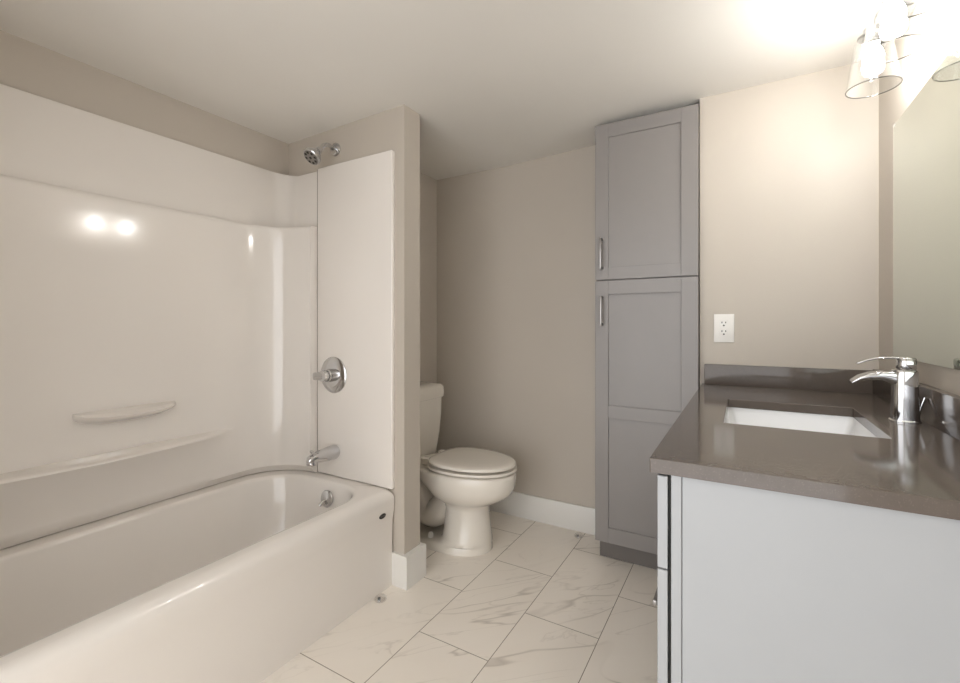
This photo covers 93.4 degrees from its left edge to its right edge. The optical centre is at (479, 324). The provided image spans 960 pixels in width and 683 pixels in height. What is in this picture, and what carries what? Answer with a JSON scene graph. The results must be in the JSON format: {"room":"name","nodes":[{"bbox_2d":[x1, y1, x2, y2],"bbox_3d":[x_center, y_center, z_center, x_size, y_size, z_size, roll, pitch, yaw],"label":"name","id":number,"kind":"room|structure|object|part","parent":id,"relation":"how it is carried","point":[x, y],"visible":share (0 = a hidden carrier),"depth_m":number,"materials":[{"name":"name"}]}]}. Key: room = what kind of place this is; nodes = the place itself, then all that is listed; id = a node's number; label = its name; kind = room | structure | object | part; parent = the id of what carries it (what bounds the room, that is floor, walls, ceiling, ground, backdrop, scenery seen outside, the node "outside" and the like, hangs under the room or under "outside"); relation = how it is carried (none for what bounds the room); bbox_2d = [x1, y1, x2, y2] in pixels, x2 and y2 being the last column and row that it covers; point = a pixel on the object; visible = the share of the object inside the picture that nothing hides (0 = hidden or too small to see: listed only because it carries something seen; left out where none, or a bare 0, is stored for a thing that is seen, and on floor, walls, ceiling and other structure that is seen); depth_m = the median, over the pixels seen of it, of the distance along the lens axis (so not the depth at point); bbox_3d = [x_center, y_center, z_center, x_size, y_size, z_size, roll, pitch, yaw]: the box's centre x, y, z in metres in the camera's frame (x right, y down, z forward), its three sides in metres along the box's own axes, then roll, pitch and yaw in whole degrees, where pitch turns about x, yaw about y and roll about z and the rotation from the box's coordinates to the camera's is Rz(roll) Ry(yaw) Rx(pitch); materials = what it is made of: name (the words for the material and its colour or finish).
{"room":"bathroom","nodes":[
{"label":"bathroom","id":0,"kind":"room"},
{"bbox_2d":[0,30,288,174],"bbox_3d":[-1.633,0.050,1.301,0.120,2.100,2.500,0,0,30],"label":"wall","id":1,"kind":"structure","parent":0,"point":[27,66],"depth_m":1.70,"materials":[{"name":"beige paint"}]},
{"bbox_2d":[0,84,394,549],"bbox_3d":[-1.057,-0.026,1.446,0.725,1.444,1.542,0,0,30],"label":"tub surround","id":2,"kind":"object","parent":1,"relation":"attached to","point":[170,309],"visible":1,"depth_m":1.78,"materials":[{"name":"white plastic"}]},
{"bbox_2d":[72,401,175,423],"bbox_3d":[-1.266,0.328,1.645,0.075,0.050,0.316,0,0,30],"label":"soap shelf","id":3,"kind":"object","parent":2,"relation":"attached to","point":[134,412],"depth_m":1.64,"materials":[{"name":"white plastic"}]},
{"bbox_3d":[-1.257,-0.604,1.563,0.262,0.288,1.542,0,0,30],"label":"wall panel","id":4,"kind":"part","parent":2,"relation":"part of","materials":[{"name":"white plastic"}]},
{"bbox_3d":[-1.259,0.117,1.558,0.261,1.158,1.532,0,0,30],"label":"wall panel","id":5,"kind":"part","parent":2,"relation":"part of","materials":[{"name":"white plastic"}]},
{"bbox_2d":[306,445,339,466],"bbox_3d":[-0.698,0.580,2.002,0.060,0.069,0.156,0,0,30],"label":"tub spout","id":6,"kind":"object","parent":2,"relation":"attached to","point":[332,452],"visible":1,"depth_m":1.98,"materials":[{"name":"silver metal"}]},
{"bbox_2d":[306,462,316,466],"bbox_3d":[-0.728,0.591,1.954,0.042,0.034,0.042,0,0,30],"label":"outlet","id":7,"kind":"object","parent":6,"relation":"attached to","point":[309,464],"depth_m":1.94,"materials":[{"name":"silver metal"}]},
{"bbox_2d":[313,357,346,392],"bbox_3d":[-0.691,0.232,2.042,0.166,0.166,0.078,0,0,30],"label":"shower valve","id":8,"kind":"object","parent":2,"relation":"attached to","point":[333,374],"visible":1,"depth_m":2.04,"materials":[{"name":"silver metal"}]},
{"bbox_3d":[-0.715,0.234,2.032,0.082,0.036,0.025,0,0,16],"label":"lever handle","id":9,"kind":"part","parent":8,"relation":"part of","materials":[{"name":"silver metal"}]},
{"bbox_3d":[-0.564,-0.020,2.028,0.460,1.434,0.024,0,0,30],"label":"panel","id":10,"kind":"part","parent":2,"relation":"part of","materials":[{"name":"white plastic"}]},
{"bbox_2d":[289,105,419,554],"bbox_3d":[-0.678,0.050,2.163,0.900,2.100,0.106,0,0,30],"label":"wall","id":11,"kind":"structure","parent":0,"point":[397,129],"depth_m":1.93,"materials":[{"name":"beige paint"}]},
{"bbox_2d":[303,143,340,164],"bbox_3d":[-0.720,-0.780,2.046,0.082,0.135,0.165,0,0,30],"label":"shower fixture","id":12,"kind":"object","parent":11,"relation":"attached to","point":[312,155],"visible":1,"depth_m":2.01,"materials":[{"name":"silver metal"}]},
{"bbox_3d":[-0.702,-0.807,2.068,0.021,0.053,0.093,0,0,30],"label":"shower arm","id":13,"kind":"part","parent":12,"relation":"part of","materials":[{"name":"silver metal"}]},
{"bbox_2d":[392,542,425,590],"bbox_3d":[-0.474,1.032,2.044,0.473,0.137,0.134,0,0,30],"label":"baseboard","id":14,"kind":"structure","parent":11,"relation":"attached to","point":[408,569],"depth_m":1.90,"materials":[{"name":"white paint"}]},
{"bbox_2d":[420,172,436,452],"bbox_3d":[-0.627,0.050,2.710,0.436,2.100,0.891,0,0,30],"label":"wall","id":15,"kind":"structure","parent":0,"point":[428,185],"depth_m":2.81,"materials":[{"name":"beige paint"}]},
{"bbox_2d":[0,0,905,179],"bbox_3d":[-0.296,-1.010,1.070,2.710,0.180,3.450,0,0,30],"label":"ceiling","id":16,"kind":"structure","parent":0,"point":[491,84],"depth_m":1.58,"materials":[{"name":"paint"}]},
{"bbox_2d":[260,511,656,682],"bbox_3d":[-0.296,1.140,1.070,2.710,0.080,3.450,0,0,30],"label":"floor","id":17,"kind":"structure","parent":0,"point":[544,605],"depth_m":1.66,"materials":[{"name":"tile"}]},
{"bbox_2d":[0,470,393,682],"bbox_3d":[-1.057,0.899,1.438,0.724,0.401,1.527,0,0,30],"label":"bathtub","id":18,"kind":"object","parent":17,"relation":"on","point":[230,581],"visible":0.88,"depth_m":1.47,"materials":[{"name":"white plastic"}]},
{"bbox_3d":[-0.675,0.768,1.990,0.073,0.073,0.019,0,0,30],"label":"overflow plate","id":19,"kind":"part","parent":18,"relation":"part of","materials":[{"name":"silver metal"}]},
{"bbox_2d":[420,381,516,556],"bbox_3d":[-0.164,0.716,2.319,0.752,0.769,0.454,0,0,30],"label":"toilet","id":20,"kind":"object","parent":17,"relation":"on","point":[459,485],"visible":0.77,"depth_m":2.17,"materials":[{"name":"white ceramic"}]},
{"bbox_3d":[-0.396,0.571,2.454,0.206,0.326,0.428,0,0,30],"label":"tank","id":21,"kind":"part","parent":20,"relation":"part of","materials":[{"name":"white ceramic"}]},
{"bbox_3d":[-0.393,0.370,2.452,0.221,0.079,0.454,0,0,30],"label":"tank lid","id":22,"kind":"part","parent":20,"relation":"part of","materials":[{"name":"white ceramic"}]},
{"bbox_3d":[-0.127,0.905,2.297,0.664,0.390,0.360,0,0,30],"label":"bowl","id":23,"kind":"part","parent":20,"relation":"part of","materials":[{"name":"white ceramic"}]},
{"bbox_3d":[-0.028,0.695,2.239,0.438,0.016,0.364,0,0,30],"label":"seat","id":24,"kind":"part","parent":20,"relation":"part of","materials":[{"name":"white ceramic"}]},
{"bbox_3d":[-0.028,0.669,2.239,0.430,0.022,0.356,0,0,30],"label":"seat lid","id":25,"kind":"part","parent":20,"relation":"part of","materials":[{"name":"white ceramic"}]},
{"bbox_2d":[595,104,699,569],"bbox_3d":[0.780,0.091,2.089,0.432,2.018,0.302,0,0,30],"label":"tall cabinet","id":26,"kind":"object","parent":17,"relation":"on","point":[647,167],"visible":0.94,"depth_m":2.00,"materials":[{"name":"grey paint"}]},
{"bbox_3d":[0.554,-0.061,2.066,0.011,0.135,0.035,0,0,30],"label":"handle","id":27,"kind":"part","parent":26,"relation":"part of","materials":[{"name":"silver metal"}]},
{"bbox_3d":[0.553,-0.323,2.067,0.011,0.142,0.035,0,0,30],"label":"handle","id":28,"kind":"part","parent":26,"relation":"part of","materials":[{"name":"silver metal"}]},
{"bbox_3d":[0.726,0.400,1.996,0.432,1.199,0.020,0,0,30],"label":"door","id":29,"kind":"part","parent":26,"relation":"part of","materials":[{"name":"grey paint"}]},
{"bbox_3d":[0.726,-0.561,1.996,0.432,0.713,0.020,0,0,30],"label":"door","id":30,"kind":"part","parent":26,"relation":"part of","materials":[{"name":"grey paint"}]},
{"bbox_2d":[653,474,959,682],"bbox_3d":[0.870,0.688,1.247,0.589,0.824,1.226,0,0,30],"label":"vanity cabinet","id":31,"kind":"object","parent":17,"relation":"on","point":[754,585],"visible":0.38,"depth_m":0.74,"materials":[{"name":"white paint"}]},
{"bbox_3d":[0.424,0.608,1.035,0.032,0.012,0.130,0,0,30],"label":"handle","id":32,"kind":"part","parent":31,"relation":"part of","materials":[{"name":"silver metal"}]},
{"bbox_3d":[0.445,0.598,1.023,0.018,0.276,0.409,0,0,30],"label":"drawer","id":33,"kind":"part","parent":31,"relation":"part of","materials":[{"name":"white paint"}]},
{"bbox_3d":[0.445,0.370,1.023,0.018,0.173,0.409,0,0,30],"label":"drawer","id":34,"kind":"part","parent":31,"relation":"part of","materials":[{"name":"white paint"}]},
{"bbox_2d":[650,364,959,519],"bbox_3d":[0.876,0.218,1.236,0.572,0.116,1.240,0,0,30],"label":"countertop","id":35,"kind":"structure","parent":31,"relation":"on","point":[911,468],"depth_m":0.93,"materials":[{"name":"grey stone"}]},
{"bbox_2d":[725,407,876,437],"bbox_3d":[0.863,0.347,1.246,0.385,0.142,0.482,0,0,30],"label":"sink basin","id":36,"kind":"object","parent":35,"relation":"in","point":[845,425],"visible":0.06,"depth_m":1.42,"materials":[{"name":"ceramic"}]},
{"bbox_2d":[849,356,926,423],"bbox_3d":[1.062,0.166,1.177,0.150,0.166,0.062,0,0,30],"label":"faucet","id":37,"kind":"object","parent":35,"relation":"on","point":[904,380],"visible":1,"depth_m":1.15,"materials":[{"name":"silver metal"}]},
{"bbox_3d":[1.052,0.147,1.183,0.128,0.056,0.044,0,0,30],"label":"spout","id":38,"kind":"part","parent":37,"relation":"part of","materials":[{"name":"silver metal"}]},
{"bbox_3d":[1.054,0.094,1.182,0.111,0.022,0.028,0,0,30],"label":"lever","id":39,"kind":"part","parent":37,"relation":"part of","materials":[{"name":"silver metal"}]},
{"bbox_3d":[1.090,0.246,1.161,0.062,0.006,0.062,0,0,30],"label":"plate","id":40,"kind":"part","parent":37,"relation":"part of","materials":[{"name":"silver metal"}]},
{"bbox_3d":[1.119,0.211,1.144,0.016,0.054,0.008,0,0,30],"label":"lift rod","id":41,"kind":"part","parent":37,"relation":"part of","materials":[{"name":"silver metal"}]},
{"bbox_2d":[437,145,595,507],"bbox_3d":[0.415,0.050,2.548,1.528,2.100,0.120,0,0,30],"label":"wall","id":42,"kind":"structure","parent":0,"point":[516,280],"depth_m":2.57,"materials":[{"name":"beige paint"}]},
{"bbox_2d":[489,491,594,534],"bbox_3d":[0.192,1.032,2.601,1.090,0.137,0.014,0,0,30],"label":"baseboard","id":43,"kind":"structure","parent":42,"relation":"attached to","point":[580,518],"depth_m":2.48,"materials":[{"name":"white paint"}]},
{"bbox_2d":[700,62,878,385],"bbox_3d":[1.323,0.050,1.891,0.702,2.100,0.340,0,0,30],"label":"wall","id":44,"kind":"structure","parent":0,"point":[789,168],"depth_m":1.76,"materials":[{"name":"beige paint"}]},
{"bbox_2d":[714,314,733,341],"bbox_3d":[1.010,0.015,1.871,0.074,0.117,0.009,0,0,30],"label":"power outlet","id":45,"kind":"object","parent":44,"relation":"attached to","point":[723,323],"visible":1,"depth_m":1.87,"materials":[{"name":"white plastic"}]},
{"bbox_2d":[719,320,727,335],"bbox_3d":[1.009,0.015,1.870,0.032,0.066,0.004,0,0,30],"label":"receptacle","id":46,"kind":"object","parent":45,"relation":"attached to","point":[723,324],"depth_m":1.87,"materials":[{"name":"white plastic"}]},
{"bbox_2d":[704,364,872,393],"bbox_3d":[1.187,0.207,1.761,0.562,0.083,0.018,0,0,30],"label":"backsplash","id":47,"kind":"structure","parent":44,"relation":"attached to","point":[820,379],"depth_m":1.75,"materials":[{"name":"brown stone"}]},
{"bbox_2d":[879,0,959,395],"bbox_3d":[0.712,0.050,0.268,0.120,2.100,3.080,0,0,30],"label":"wall","id":48,"kind":"structure","parent":0,"point":[941,24],"depth_m":1.41,"materials":[{"name":"beige paint"}]},
{"bbox_2d":[845,0,949,98],"bbox_3d":[1.038,-0.801,1.108,0.163,0.248,0.600,0,0,30],"label":"vanity light","id":49,"kind":"object","parent":48,"relation":"attached to","point":[895,13],"visible":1,"depth_m":1.27,"materials":[{"name":"white glass"}]},
{"bbox_3d":[1.125,-0.771,1.294,0.049,0.069,0.049,0,0,30],"label":"bulb","id":50,"kind":"part","parent":49,"relation":"part of","materials":[{"name":"white glass"}]},
{"bbox_2d":[857,23,889,47],"bbox_3d":[1.125,-0.827,1.294,0.072,0.050,0.072,0,0,30],"label":"socket","id":51,"kind":"object","parent":49,"relation":"attached to","point":[873,35],"depth_m":1.28,"materials":[{"name":"silver metal"}]},
{"bbox_3d":[1.158,-0.874,1.275,0.092,0.059,0.014,0,0,30],"label":"arm","id":52,"kind":"part","parent":49,"relation":"part of","materials":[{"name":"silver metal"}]},
{"bbox_3d":[1.022,-0.771,1.118,0.049,0.069,0.049,0,0,30],"label":"bulb","id":53,"kind":"part","parent":49,"relation":"part of","materials":[{"name":"white glass"}]},
{"bbox_2d":[873,369,959,439],"bbox_3d":[1.111,0.204,1.091,0.021,0.089,1.214,0,0,30],"label":"backsplash","id":54,"kind":"structure","parent":48,"relation":"attached to","point":[941,408],"depth_m":1.08,"materials":[{"name":"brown stone"}]},
{"bbox_2d":[893,39,959,370],"bbox_3d":[1.085,-0.270,1.036,0.008,0.745,0.963,0,0,30],"label":"wall mirror","id":55,"kind":"object","parent":48,"relation":"attached to","point":[926,137],"visible":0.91,"depth_m":1.17,"materials":[{"name":"clear glass"}]}
]}

